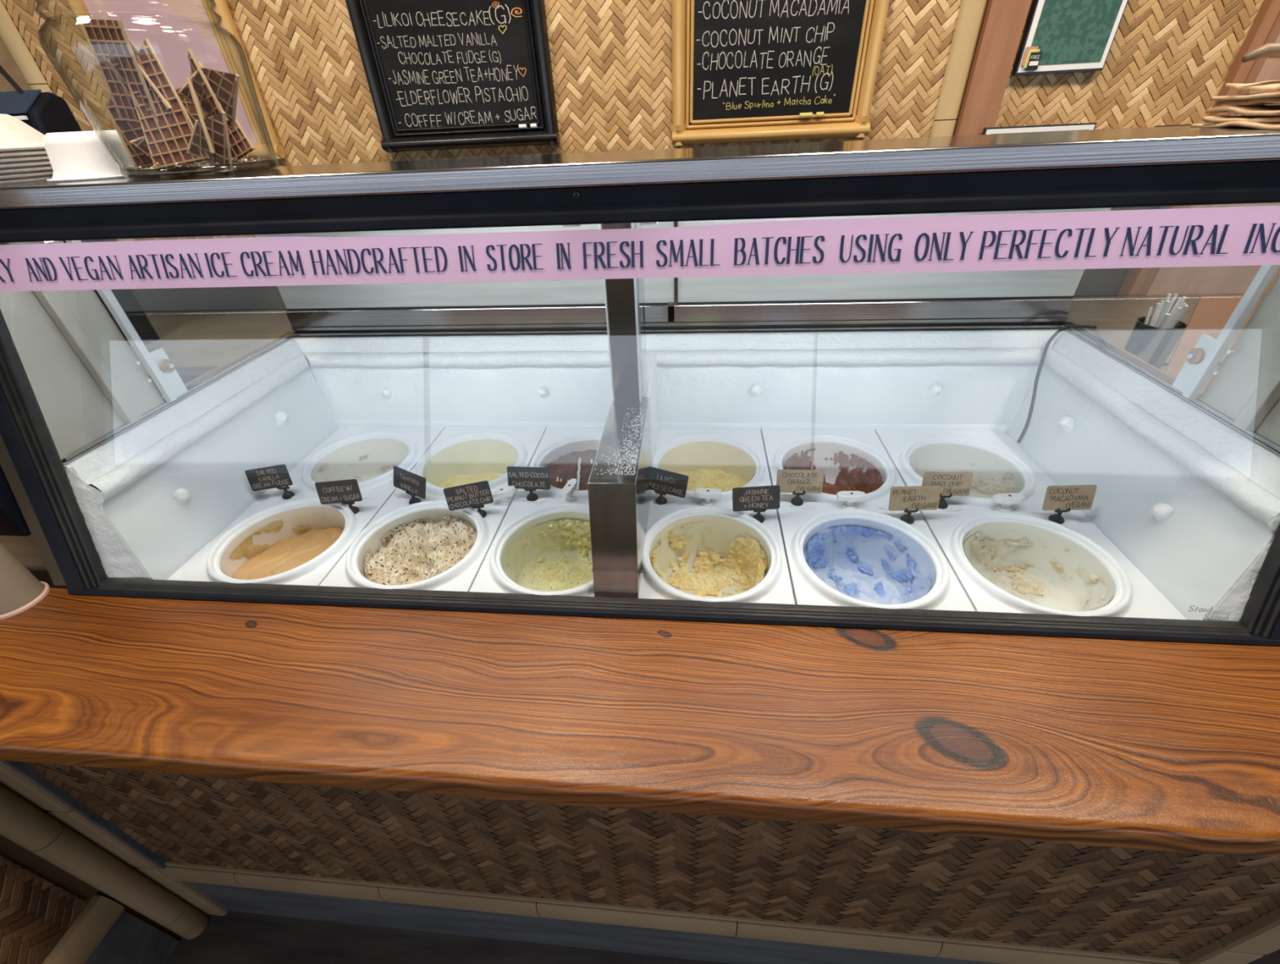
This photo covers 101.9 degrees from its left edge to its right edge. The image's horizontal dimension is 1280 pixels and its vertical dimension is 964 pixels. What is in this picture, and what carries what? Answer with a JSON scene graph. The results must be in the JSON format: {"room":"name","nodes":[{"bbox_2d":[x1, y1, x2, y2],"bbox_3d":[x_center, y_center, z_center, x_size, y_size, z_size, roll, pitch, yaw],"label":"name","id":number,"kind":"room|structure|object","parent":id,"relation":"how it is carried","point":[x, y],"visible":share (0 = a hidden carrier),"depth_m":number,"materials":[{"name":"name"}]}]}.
{"room":"eatery","nodes":[
{"label":"eatery","id":0,"kind":"room"},
{"bbox_2d":[0,0,1159,311],"bbox_3d":[-0.471,-1.103,1.681,11.700,2.900,0.080,1,35,6],"label":"wall","id":1,"kind":"structure","parent":0,"point":[1093,282],"depth_m":2.02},
{"bbox_2d":[0,36,35,92],"bbox_3d":[-2.699,-1.621,1.492,1.485,1.650,0.025,1,35,6],"label":"wall panel","id":2,"kind":"object","parent":1,"relation":"attached to","point":[7,62],"visible":0.02,"depth_m":1.63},
{"bbox_2d":[1,0,961,240],"bbox_3d":[-0.516,-1.214,1.537,2.735,0.950,0.007,1,35,6],"label":"wall panel","id":3,"kind":"object","parent":1,"relation":"attached to","point":[611,60],"visible":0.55,"depth_m":1.54,"materials":[{"name":"brown"}]},
{"bbox_2d":[0,0,134,241],"bbox_3d":[-1.910,-1.230,1.662,0.065,0.948,0.016,1,35,6],"label":"batten","id":4,"kind":"object","parent":3,"relation":"attached to","point":[10,35],"visible":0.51,"depth_m":1.60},
{"bbox_2d":[66,0,285,161],"bbox_3d":[-1.417,-1.333,1.526,0.480,0.666,0.040,1,35,6],"label":"framed picture","id":5,"kind":"object","parent":3,"relation":"attached to","point":[172,27],"visible":0.58,"depth_m":1.54,"materials":[{"name":"brown wood"}]},
{"bbox_2d":[345,0,559,152],"bbox_3d":[-0.543,-1.284,1.459,0.563,0.583,0.034,1,35,6],"label":"chalkboard","id":6,"kind":"object","parent":3,"relation":"attached to","point":[441,74],"visible":1,"depth_m":1.52,"materials":[{"name":"black paint"}]},
{"bbox_2d":[670,0,889,146],"bbox_3d":[0.369,-1.260,1.374,0.583,0.600,0.038,1,35,6],"label":"chalkboard","id":7,"kind":"object","parent":3,"relation":"attached to","point":[743,70],"visible":1,"depth_m":1.46,"materials":[{"name":"brown wood"}]},
{"bbox_2d":[799,112,813,117],"bbox_3d":[0.479,-1.061,1.500,0.036,0.011,0.012,1,35,6],"label":"stub","id":8,"kind":"object","parent":7,"relation":"on","point":[801,114],"visible":1,"depth_m":1.50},
{"bbox_2d":[929,0,987,137],"bbox_3d":[0.874,-1.183,1.392,0.065,0.948,0.016,1,35,6],"label":"batten","id":9,"kind":"object","parent":3,"relation":"attached to","point":[971,14],"visible":0.6,"depth_m":1.42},
{"bbox_2d":[942,0,1031,300],"bbox_3d":[0.944,-1.408,1.229,0.096,2.000,0.050,1,35,6],"label":"wall post","id":10,"kind":"object","parent":1,"relation":"attached to","point":[1003,21],"visible":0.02,"depth_m":1.40,"materials":[{"name":"brown wood"}]},
{"bbox_2d":[994,0,1263,129],"bbox_3d":[1.284,-1.272,1.298,0.570,0.650,0.007,1,35,6],"label":"wall panel","id":11,"kind":"object","parent":1,"relation":"attached to","point":[1166,61],"visible":0.71,"depth_m":1.41,"materials":[{"name":"brown"}]},
{"bbox_2d":[1010,0,1128,75],"bbox_3d":[1.121,-1.235,1.312,0.220,0.314,0.034,1,35,6],"label":"framed poster","id":12,"kind":"object","parent":11,"relation":"attached to","point":[1059,36],"visible":1,"depth_m":1.35,"materials":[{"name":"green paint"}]},
{"bbox_2d":[1031,0,1123,64],"bbox_3d":[1.121,-1.229,1.305,0.186,0.275,0.002,1,35,6],"label":"print","id":13,"kind":"object","parent":12,"relation":"attached to","point":[1064,32],"depth_m":1.35},
{"bbox_2d":[1116,0,1279,296],"bbox_3d":[1.574,-1.397,1.168,0.030,2.000,0.050,1,35,6],"label":"trim","id":14,"kind":"structure","parent":1,"relation":"attached to","point":[1268,11],"depth_m":1.36,"materials":[{"name":"brown wood"}]},
{"bbox_2d":[1137,12,1279,295],"bbox_3d":[2.013,-1.381,1.113,0.855,2.000,0.080,1,35,6],"label":"wall post","id":15,"kind":"object","parent":1,"relation":"attached to","point":[1202,280],"visible":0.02,"depth_m":1.62,"materials":[{"name":"brown wood"}]},
{"bbox_3d":[1.297,-0.992,1.484,0.570,0.027,0.055,1,35,6],"label":"rail","id":16,"kind":"object","parent":1,"relation":"attached to","visible":0},
{"bbox_2d":[982,122,1097,134],"bbox_3d":[1.123,-0.924,1.503,0.290,0.180,0.014,1,35,6],"label":"paper","id":17,"kind":"object","parent":16,"relation":"attached to","point":[1089,126],"visible":0.11,"depth_m":1.45,"materials":[{"name":"paper"}]},
{"bbox_2d":[1155,124,1191,126],"bbox_3d":[1.546,-0.912,1.466,0.238,0.166,0.014,1,35,6],"label":"frame","id":18,"kind":"object","parent":16,"relation":"attached to","point":[1184,124],"visible":0.07,"depth_m":1.42,"materials":[{"name":"black paint"}]},
{"bbox_2d":[165,911,1279,963],"bbox_3d":[-0.649,1.671,0.337,11.700,0.060,5.700,1,35,6],"label":"floor","id":19,"kind":"structure","parent":0,"point":[234,937],"depth_m":1.17,"materials":[{"name":"grey"}]},
{"bbox_2d":[0,464,67,588],"bbox_3d":[-1.420,0.239,1.152,0.760,1.400,0.180,1,35,6],"label":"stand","id":20,"kind":"object","parent":19,"relation":"on","point":[15,535],"visible":0.17,"depth_m":0.93,"materials":[{"name":"black wood"}]},
{"bbox_2d":[0,782,208,963],"bbox_3d":[-1.162,0.950,0.640,0.196,0.810,0.934,1,35,6],"label":"frame","id":21,"kind":"object","parent":19,"relation":"on","point":[127,917],"visible":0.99,"depth_m":1.00,"materials":[{"name":"brown"}]},
{"bbox_2d":[0,855,87,963],"bbox_3d":[-1.120,0.842,0.538,0.007,0.500,0.800,1,35,6],"label":"panel","id":22,"kind":"object","parent":21,"relation":"attached to","point":[35,913],"visible":1,"depth_m":0.92,"materials":[{"name":"brown"}]},
{"bbox_2d":[129,309,338,396],"bbox_3d":[-1.759,-0.103,2.042,1.320,0.960,0.561,1,35,6],"label":"base cabinet","id":23,"kind":"object","parent":19,"relation":"on","point":[197,343],"visible":0.02,"depth_m":1.74,"materials":[{"name":"metal"}]},
{"bbox_2d":[0,63,159,346],"bbox_3d":[-1.633,-0.850,1.423,0.245,0.963,0.119,1,35,6],"label":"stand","id":24,"kind":"object","parent":23,"relation":"on","point":[46,113],"visible":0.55,"depth_m":1.34,"materials":[{"name":"black plastic"}]},
{"bbox_2d":[0,125,1279,645],"bbox_3d":[0.013,0.097,1.182,2.052,1.438,0.742,1,35,6],"label":"display case","id":25,"kind":"object","parent":19,"relation":"on","point":[120,487],"visible":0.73,"depth_m":0.83,"materials":[{"name":"black paint"}]},
{"bbox_2d":[0,173,53,184],"bbox_3d":[-0.995,-0.482,0.788,0.212,0.045,0.212,1,35,6],"label":"bowl","id":26,"kind":"object","parent":25,"relation":"on","point":[36,178],"visible":0.15,"depth_m":0.76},
{"bbox_2d":[0,168,53,178],"bbox_3d":[-0.996,-0.487,0.785,0.212,0.045,0.212,1,35,6],"label":"bowl","id":27,"kind":"object","parent":26,"relation":"on","point":[50,171],"visible":0.26,"depth_m":0.76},
{"bbox_2d":[0,164,52,173],"bbox_3d":[-0.996,-0.493,0.781,0.212,0.045,0.212,1,35,6],"label":"bowl","id":28,"kind":"object","parent":27,"relation":"on","point":[45,166],"visible":0.28,"depth_m":0.76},
{"bbox_2d":[0,159,50,167],"bbox_3d":[-0.996,-0.498,0.777,0.212,0.045,0.212,1,35,6],"label":"bowl","id":29,"kind":"object","parent":28,"relation":"on","point":[39,162],"visible":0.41,"depth_m":0.76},
{"bbox_2d":[0,153,48,162],"bbox_3d":[-0.996,-0.503,0.773,0.212,0.045,0.212,1,35,6],"label":"bowl","id":30,"kind":"object","parent":29,"relation":"on","point":[32,157],"visible":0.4,"depth_m":0.76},
{"bbox_2d":[0,148,46,156],"bbox_3d":[-0.997,-0.509,0.770,0.212,0.045,0.212,1,35,6],"label":"bowl","id":31,"kind":"object","parent":30,"relation":"on","point":[37,151],"visible":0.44,"depth_m":0.76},
{"bbox_2d":[0,113,44,151],"bbox_3d":[-0.997,-0.514,0.766,0.212,0.045,0.212,1,35,6],"label":"bowl","id":32,"kind":"object","parent":31,"relation":"on","point":[15,134],"visible":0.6,"depth_m":0.76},
{"bbox_2d":[43,129,141,182],"bbox_3d":[-0.799,-0.486,0.770,0.149,0.057,0.149,1,35,6],"label":"bowl","id":33,"kind":"object","parent":25,"relation":"on","point":[73,156],"visible":0.72,"depth_m":0.73,"materials":[{"name":"white"}]},
{"bbox_2d":[32,0,277,179],"bbox_3d":[-0.633,-0.541,0.685,0.208,0.230,0.208,1,35,6],"label":"glass jar","id":34,"kind":"object","parent":25,"relation":"on","point":[250,165],"visible":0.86,"depth_m":0.71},
{"bbox_2d":[80,18,158,122],"bbox_3d":[-0.661,-0.520,0.661,0.082,0.109,0.010,10,37,17],"label":"waffle piece","id":35,"kind":"object","parent":34,"relation":"in","point":[103,35],"visible":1,"depth_m":0.65,"materials":[{"name":"brown food"}]},
{"bbox_2d":[105,97,153,169],"bbox_3d":[-0.686,-0.494,0.713,0.015,0.106,0.064,27,45,35],"label":"waffle piece","id":36,"kind":"object","parent":34,"relation":"in","point":[127,131],"visible":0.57,"depth_m":0.71,"materials":[{"name":"brown food"}]},
{"bbox_2d":[106,35,195,124],"bbox_3d":[-0.639,-0.517,0.681,0.068,0.120,0.017,-24,40,-27],"label":"waffle piece","id":37,"kind":"object","parent":34,"relation":"in","point":[111,60],"visible":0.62,"depth_m":0.66,"materials":[{"name":"brown food"}]},
{"bbox_2d":[138,64,172,111],"bbox_3d":[-0.634,-0.509,0.668,0.060,0.086,0.013,19,41,28],"label":"waffle piece","id":38,"kind":"object","parent":34,"relation":"in","point":[146,77],"visible":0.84,"depth_m":0.66,"materials":[{"name":"brown food"}]},
{"bbox_2d":[129,135,199,174],"bbox_3d":[-0.651,-0.456,0.730,0.088,0.070,0.025,-22,40,-25],"label":"waffle piece","id":39,"kind":"object","parent":34,"relation":"in","point":[140,144],"visible":0.21,"depth_m":0.71,"materials":[{"name":"brown food"}]},
{"bbox_2d":[125,38,211,169],"bbox_3d":[-0.618,-0.487,0.673,0.080,0.137,0.031,-3,35,0],"label":"waffle piece","id":40,"kind":"object","parent":34,"relation":"in","point":[167,140],"visible":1,"depth_m":0.68,"materials":[{"name":"brown food"}]},
{"bbox_2d":[130,154,266,168],"bbox_3d":[-0.630,-0.459,0.744,0.162,0.009,0.166,1,35,6],"label":"crumbs","id":41,"kind":"object","parent":34,"relation":"in","point":[245,159],"visible":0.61,"depth_m":0.72,"materials":[{"name":"beige"}]},
{"bbox_2d":[186,76,216,155],"bbox_3d":[-0.573,-0.473,0.680,0.014,0.091,0.053,-23,40,-25],"label":"waffle piece","id":42,"kind":"object","parent":34,"relation":"in","point":[195,98],"visible":0.84,"depth_m":0.67,"materials":[{"name":"brown food"}]},
{"bbox_2d":[175,86,239,161],"bbox_3d":[-0.633,-0.513,0.740,0.016,0.102,0.082,14,39,23],"label":"waffle piece","id":43,"kind":"object","parent":34,"relation":"in","point":[188,104],"visible":0.04,"depth_m":0.73,"materials":[{"name":"brown food"}]},
{"bbox_2d":[186,48,228,121],"bbox_3d":[-0.577,-0.519,0.688,0.059,0.085,0.006,19,41,28],"label":"waffle piece","id":44,"kind":"object","parent":34,"relation":"in","point":[215,107],"visible":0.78,"depth_m":0.68,"materials":[{"name":"brown food"}]},
{"bbox_2d":[177,66,239,131],"bbox_3d":[-0.567,-0.511,0.694,0.086,0.070,0.015,-4,35,-1],"label":"waffle piece","id":45,"kind":"object","parent":34,"relation":"in","point":[224,85],"visible":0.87,"depth_m":0.69,"materials":[{"name":"brown food"}]},
{"bbox_2d":[186,111,233,173],"bbox_3d":[-0.569,-0.449,0.689,0.072,0.068,0.011,-3,35,-1],"label":"waffle piece","id":46,"kind":"object","parent":34,"relation":"in","point":[216,125],"visible":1,"depth_m":0.69,"materials":[{"name":"brown food"}]},
{"bbox_2d":[197,61,254,163],"bbox_3d":[-0.599,-0.523,0.744,0.085,0.126,0.017,8,37,15],"label":"waffle piece","id":47,"kind":"object","parent":34,"relation":"in","point":[241,145],"visible":0.27,"depth_m":0.75,"materials":[{"name":"brown food"}]},
{"bbox_2d":[159,359,174,372],"bbox_3d":[-0.926,-0.227,1.014,0.009,0.026,0.026,1,35,6],"label":"washer","id":48,"kind":"object","parent":25,"relation":"in","point":[165,365],"depth_m":1.01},
{"bbox_2d":[220,506,362,579],"bbox_3d":[-0.676,0.183,1.044,0.210,0.174,0.210,1,35,6],"label":"ice cream","id":49,"kind":"object","parent":25,"relation":"in","point":[284,541],"visible":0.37,"depth_m":1.04,"materials":[{"name":"food"}]},
{"bbox_2d":[178,425,445,586],"bbox_3d":[-0.665,0.020,1.128,0.265,0.030,0.583,1,35,6],"label":"cover plate","id":50,"kind":"object","parent":25,"relation":"attached to","point":[375,491],"visible":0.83,"depth_m":1.08,"materials":[{"name":"white plastic"}]},
{"bbox_2d":[244,464,294,499],"bbox_3d":[-0.785,0.003,1.100,0.091,0.073,0.026,-4,35,-2],"label":"sign","id":51,"kind":"object","parent":50,"relation":"on","point":[277,477],"visible":1,"depth_m":1.10,"materials":[{"name":"black"}]},
{"bbox_2d":[315,479,362,514],"bbox_3d":[-0.606,0.032,1.046,0.090,0.072,0.026,-2,35,2],"label":"sign","id":52,"kind":"object","parent":50,"relation":"on","point":[344,491],"visible":0.99,"depth_m":1.04,"materials":[{"name":"black"}]},
{"bbox_2d":[311,438,408,482],"bbox_3d":[-0.653,-0.005,1.252,0.210,0.109,0.210,1,35,6],"label":"ice cream","id":53,"kind":"object","parent":25,"relation":"in","point":[369,459],"visible":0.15,"depth_m":1.31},
{"bbox_2d":[358,509,476,585],"bbox_3d":[-0.409,0.184,1.016,0.210,0.182,0.210,-4,35,-1],"label":"ice cream","id":54,"kind":"object","parent":25,"relation":"in","point":[422,545],"visible":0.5,"depth_m":0.99,"materials":[{"name":"food"}]},
{"bbox_2d":[319,426,546,591],"bbox_3d":[-0.391,0.018,1.097,0.279,0.046,0.583,1,35,6],"label":"cover plate","id":55,"kind":"object","parent":25,"relation":"attached to","point":[461,576],"visible":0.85,"depth_m":1.04,"materials":[{"name":"white plastic"}]},
{"bbox_2d":[393,466,426,504],"bbox_3d":[-0.474,0.012,1.064,0.091,0.073,0.026,14,39,23],"label":"sign","id":56,"kind":"object","parent":55,"relation":"on","point":[413,484],"visible":0.95,"depth_m":1.06,"materials":[{"name":"black"}]},
{"bbox_2d":[443,480,493,518],"bbox_3d":[-0.334,0.038,1.016,0.091,0.073,0.026,-6,35,-5],"label":"sign","id":57,"kind":"object","parent":55,"relation":"on","point":[476,495],"visible":0.98,"depth_m":1.01,"materials":[{"name":"black"}]},
{"bbox_2d":[423,439,517,530],"bbox_3d":[-0.385,0.018,1.238,0.210,0.154,0.210,1,35,6],"label":"ice cream","id":58,"kind":"object","parent":25,"relation":"in","point":[473,461],"visible":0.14,"depth_m":1.28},
{"bbox_2d":[469,426,604,596],"bbox_3d":[-0.131,0.023,1.071,0.265,0.046,0.583,1,35,6],"label":"cover plate","id":59,"kind":"object","parent":25,"relation":"on","point":[491,577],"visible":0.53,"depth_m":1.03,"materials":[{"name":"white plastic"}]},
{"bbox_2d":[506,466,550,501],"bbox_3d":[-0.226,0.005,1.058,0.089,0.070,0.026,1,35,6],"label":"sign","id":60,"kind":"object","parent":59,"relation":"on","point":[531,479],"visible":1,"depth_m":1.06,"materials":[{"name":"black"}]},
{"bbox_2d":[501,512,593,591],"bbox_3d":[-0.143,0.165,0.974,0.210,0.109,0.210,1,35,6],"label":"ice cream","id":61,"kind":"object","parent":25,"relation":"in","point":[551,552],"visible":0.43,"depth_m":1.03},
{"bbox_2d":[540,440,599,490],"bbox_3d":[-0.117,0.023,1.212,0.210,0.154,0.210,1,35,6],"label":"ice cream","id":62,"kind":"object","parent":25,"relation":"in","point":[575,460],"visible":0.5,"depth_m":1.21,"materials":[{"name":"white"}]},
{"bbox_2d":[658,441,755,492],"bbox_3d":[0.150,0.027,1.187,0.210,0.154,0.210,1,35,6],"label":"ice cream","id":63,"kind":"object","parent":25,"relation":"in","point":[723,467],"visible":0.52,"depth_m":1.23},
{"bbox_2d":[649,515,770,597],"bbox_3d":[0.125,0.170,0.948,0.210,0.109,0.210,1,35,6],"label":"ice cream","id":64,"kind":"object","parent":25,"relation":"in","point":[700,556],"visible":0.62,"depth_m":1.00,"materials":[{"name":"food"}]},
{"bbox_2d":[638,427,795,604],"bbox_3d":[0.137,0.028,1.045,0.265,0.046,0.583,1,35,6],"label":"cover plate","id":65,"kind":"object","parent":25,"relation":"attached to","point":[775,588],"visible":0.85,"depth_m":1.00,"materials":[{"name":"white plastic"}]},
{"bbox_2d":[649,466,688,504],"bbox_3d":[0.049,0.011,1.027,0.091,0.073,0.026,11,37,18],"label":"sign","id":66,"kind":"object","parent":65,"relation":"on","point":[663,482],"visible":0.84,"depth_m":1.02,"materials":[{"name":"black"}]},
{"bbox_2d":[732,484,780,523],"bbox_3d":[0.217,0.043,0.971,0.089,0.071,0.026,-2,35,1],"label":"sign","id":67,"kind":"object","parent":65,"relation":"on","point":[758,500],"visible":0.98,"depth_m":0.97,"materials":[{"name":"black"}]},
{"bbox_2d":[782,442,885,494],"bbox_3d":[0.417,0.013,1.148,0.210,0.109,0.210,1,35,6],"label":"ice cream","id":68,"kind":"object","parent":25,"relation":"in","point":[845,468],"visible":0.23,"depth_m":1.20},
{"bbox_2d":[761,428,975,611],"bbox_3d":[0.404,0.032,1.019,0.265,0.046,0.583,1,35,6],"label":"cover plate","id":69,"kind":"object","parent":25,"relation":"attached to","point":[796,522],"visible":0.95,"depth_m":0.97,"materials":[{"name":"white plastic"}]},
{"bbox_2d":[776,469,823,506],"bbox_3d":[0.310,0.012,1.010,0.088,0.070,0.026,1,35,6],"label":"sign","id":70,"kind":"object","parent":69,"relation":"on","point":[796,482],"visible":1,"depth_m":1.01,"materials":[{"name":"beige"}]},
{"bbox_2d":[888,485,941,524],"bbox_3d":[0.502,0.043,0.952,0.089,0.070,0.026,-1,35,3],"label":"sign","id":71,"kind":"object","parent":69,"relation":"on","point":[908,500],"visible":0.98,"depth_m":0.95,"materials":[{"name":"beige"}]},
{"bbox_2d":[803,519,935,604],"bbox_3d":[0.392,0.174,0.922,0.210,0.109,0.210,1,35,6],"label":"ice cream","id":72,"kind":"object","parent":25,"relation":"in","point":[863,560],"visible":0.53,"depth_m":0.97,"materials":[{"name":"food"}]},
{"bbox_2d":[909,443,1023,497],"bbox_3d":[0.684,0.018,1.122,0.210,0.109,0.210,1,35,6],"label":"ice cream","id":73,"kind":"object","parent":25,"relation":"in","point":[993,475],"visible":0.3,"depth_m":1.17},
{"bbox_2d":[875,429,1167,618],"bbox_3d":[0.672,0.037,0.993,0.265,0.046,0.583,1,35,6],"label":"cover plate","id":74,"kind":"object","parent":25,"relation":"attached to","point":[949,526],"visible":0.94,"depth_m":0.95,"materials":[{"name":"white plastic"}]},
{"bbox_2d":[921,471,973,509],"bbox_3d":[0.580,0.016,0.984,0.088,0.070,0.026,1,35,6],"label":"sign","id":75,"kind":"object","parent":74,"relation":"on","point":[951,483],"visible":0.95,"depth_m":0.98,"materials":[{"name":"beige"}]},
{"bbox_2d":[1042,484,1097,524],"bbox_3d":[0.772,0.041,0.934,0.089,0.070,0.026,-2,35,1],"label":"sign","id":76,"kind":"object","parent":74,"relation":"on","point":[1060,499],"visible":1,"depth_m":0.93,"materials":[{"name":"beige"}]},
{"bbox_2d":[962,522,1114,611],"bbox_3d":[0.660,0.179,0.896,0.210,0.109,0.210,1,35,6],"label":"ice cream","id":77,"kind":"object","parent":25,"relation":"in","point":[1034,565],"visible":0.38,"depth_m":0.94,"materials":[{"name":"food"}]},
{"bbox_2d":[1017,324,1097,443],"bbox_3d":[0.901,-0.226,1.157,0.205,0.222,0.056,-26,41,-29],"label":"cable","id":78,"kind":"object","parent":25,"relation":"hanging from","point":[1043,356],"visible":1,"depth_m":1.14,"materials":[{"name":"black rubber"}]},
{"bbox_2d":[1186,347,1204,364],"bbox_3d":[0.914,-0.207,0.851,0.009,0.026,0.026,1,35,6],"label":"washer","id":79,"kind":"object","parent":25,"relation":"in","point":[1196,355],"depth_m":0.85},
{"bbox_2d":[1191,120,1279,130],"bbox_3d":[0.807,-0.417,0.601,0.211,0.010,0.140,3,36,9],"label":"paper napkin","id":80,"kind":"object","parent":25,"relation":"on","point":[1261,126],"visible":0.84,"depth_m":0.61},
{"bbox_2d":[1201,115,1279,123],"bbox_3d":[0.801,-0.424,0.597,0.193,0.010,0.128,-2,35,1],"label":"paper napkin","id":81,"kind":"object","parent":80,"relation":"on","point":[1216,118],"visible":0.83,"depth_m":0.62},
{"bbox_2d":[1204,104,1279,115],"bbox_3d":[0.800,-0.430,0.593,0.190,0.010,0.126,4,36,9],"label":"paper napkin","id":82,"kind":"object","parent":81,"relation":"on","point":[1263,109],"visible":0.96,"depth_m":0.61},
{"bbox_2d":[1215,97,1279,105],"bbox_3d":[0.809,-0.436,0.588,0.191,0.010,0.127,3,36,8],"label":"paper napkin","id":83,"kind":"object","parent":82,"relation":"on","point":[1272,100],"visible":0.92,"depth_m":0.61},
{"bbox_2d":[1209,91,1279,100],"bbox_3d":[0.805,-0.442,0.583,0.202,0.010,0.137,1,35,6],"label":"paper napkin","id":84,"kind":"object","parent":83,"relation":"on","point":[1265,95],"visible":0.91,"depth_m":0.61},
{"bbox_2d":[1224,80,1279,91],"bbox_3d":[0.807,-0.448,0.579,0.189,0.010,0.126,4,36,10],"label":"paper napkin","id":85,"kind":"object","parent":84,"relation":"on","point":[1273,85],"visible":1,"depth_m":0.61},
{"bbox_2d":[1241,42,1279,62],"bbox_3d":[0.764,-0.484,0.598,0.135,0.039,0.019,-3,35,0],"label":"weight","id":86,"kind":"object","parent":85,"relation":"on","point":[1272,51],"visible":1,"depth_m":0.59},
{"bbox_2d":[0,760,1279,963],"bbox_3d":[-0.038,0.645,0.989,2.045,0.810,0.228,1,35,6],"label":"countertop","id":87,"kind":"structure","parent":19,"relation":"on","point":[211,890],"depth_m":1.02,"materials":[{"name":"brown"}]},
{"bbox_2d":[0,587,1279,857],"bbox_3d":[-0.055,0.303,0.729,3.000,0.044,0.273,1,35,6],"label":"countertop","id":88,"kind":"structure","parent":87,"relation":"on","point":[1148,744],"depth_m":0.68,"materials":[{"name":"brown wood"}]},
{"bbox_2d":[0,542,49,619],"bbox_3d":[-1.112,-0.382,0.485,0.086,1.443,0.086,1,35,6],"label":"cup","id":89,"kind":"object","parent":88,"relation":"on","point":[20,590],"visible":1,"depth_m":0.87,"materials":[{"name":"beige"}]},
{"bbox_2d":[22,761,1279,959],"bbox_3d":[-0.040,0.592,0.834,1.900,0.545,0.007,1,35,6],"label":"counter panel","id":90,"kind":"object","parent":87,"relation":"attached to","point":[1131,901],"visible":0.78,"depth_m":0.83,"materials":[{"name":"brown"}]},
{"bbox_2d":[1043,293,1265,365],"bbox_3d":[1.848,-0.041,1.691,1.270,0.960,0.561,1,35,6],"label":"base cabinet","id":91,"kind":"object","parent":19,"relation":"on","point":[1115,317],"visible":0.02,"depth_m":1.54,"materials":[{"name":"wood"}]},
{"bbox_2d":[1160,365,1219,392],"bbox_3d":[1.458,0.325,1.206,0.820,0.955,0.740,1,35,6],"label":"side table","id":92,"kind":"object","parent":19,"relation":"on","point":[1163,368],"visible":0.02,"depth_m":1.19,"materials":[{"name":"wood"}]},
{"bbox_2d":[1123,315,1186,369],"bbox_3d":[1.155,-0.302,1.181,0.087,0.122,0.087,1,35,6],"label":"cup","id":93,"kind":"object","parent":92,"relation":"on","point":[1153,345],"visible":0.48,"depth_m":1.15,"materials":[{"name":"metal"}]},
{"bbox_2d":[1143,306,1153,324],"bbox_3d":[1.149,-0.329,1.189,0.007,0.136,0.034,-9,36,-9],"label":"straw","id":94,"kind":"object","parent":93,"relation":"in","point":[1150,308],"visible":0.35,"depth_m":1.17,"materials":[{"name":"white paper"}]},
{"bbox_2d":[1148,302,1160,325],"bbox_3d":[1.137,-0.325,1.167,0.028,0.154,0.007,1,35,6],"label":"straw","id":95,"kind":"object","parent":93,"relation":"in","point":[1157,305],"visible":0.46,"depth_m":1.14,"materials":[{"name":"white paper"}]},
{"bbox_2d":[1153,300,1164,326],"bbox_3d":[1.148,-0.330,1.173,0.007,0.155,0.021,-21,39,-23],"label":"straw","id":96,"kind":"object","parent":93,"relation":"in","point":[1162,302],"visible":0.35,"depth_m":1.14,"materials":[{"name":"white paper"}]},
{"bbox_2d":[1154,300,1171,327],"bbox_3d":[1.139,-0.322,1.156,0.028,0.163,0.007,-21,39,-23],"label":"straw","id":97,"kind":"object","parent":93,"relation":"in","point":[1168,302],"visible":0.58,"depth_m":1.12,"materials":[{"name":"white paper"}]},
{"bbox_2d":[1154,293,1172,325],"bbox_3d":[1.154,-0.336,1.170,0.007,0.168,0.021,1,35,6],"label":"straw","id":98,"kind":"object","parent":93,"relation":"in","point":[1168,296],"visible":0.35,"depth_m":1.14,"materials":[{"name":"white paper"}]},
{"bbox_2d":[1158,313,1169,328],"bbox_3d":[1.139,-0.308,1.156,0.007,0.140,0.034,25,44,34],"label":"straw","id":99,"kind":"object","parent":93,"relation":"in","point":[1166,316],"visible":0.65,"depth_m":1.12,"materials":[{"name":"white paper"}]},
{"bbox_2d":[1160,293,1177,324],"bbox_3d":[1.164,-0.337,1.172,0.007,0.167,0.028,25,44,34],"label":"straw","id":100,"kind":"object","parent":93,"relation":"in","point":[1175,295],"visible":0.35,"depth_m":1.14,"materials":[{"name":"white paper"}]},
{"bbox_2d":[1163,297,1182,326],"bbox_3d":[1.173,-0.334,1.173,0.034,0.160,0.007,-21,39,-23],"label":"straw","id":101,"kind":"object","parent":93,"relation":"in","point":[1180,298],"visible":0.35,"depth_m":1.14,"materials":[{"name":"white paper"}]},
{"bbox_2d":[1164,306,1182,328],"bbox_3d":[1.156,-0.316,1.158,0.007,0.149,0.021,-9,36,-9],"label":"straw","id":102,"kind":"object","parent":93,"relation":"in","point":[1177,311],"visible":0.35,"depth_m":1.12,"materials":[{"name":"white paper"}]},
{"bbox_2d":[1162,296,1186,328],"bbox_3d":[1.164,-0.329,1.161,0.021,0.167,0.007,1,35,6],"label":"straw","id":103,"kind":"object","parent":93,"relation":"in","point":[1184,298],"visible":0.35,"depth_m":1.12,"materials":[{"name":"white paper"}]},
{"bbox_2d":[1168,304,1188,328],"bbox_3d":[1.152,-0.313,1.145,0.007,0.160,0.034,1,35,6],"label":"straw","id":104,"kind":"object","parent":93,"relation":"in","point":[1184,308],"visible":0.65,"depth_m":1.10,"materials":[{"name":"white paper"}]},
{"bbox_2d":[1164,295,1242,377],"bbox_3d":[1.171,-0.287,1.091,0.074,0.199,0.022,1,35,6],"label":"card","id":105,"kind":"object","parent":92,"relation":"on","point":[1211,313],"visible":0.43,"depth_m":1.07,"materials":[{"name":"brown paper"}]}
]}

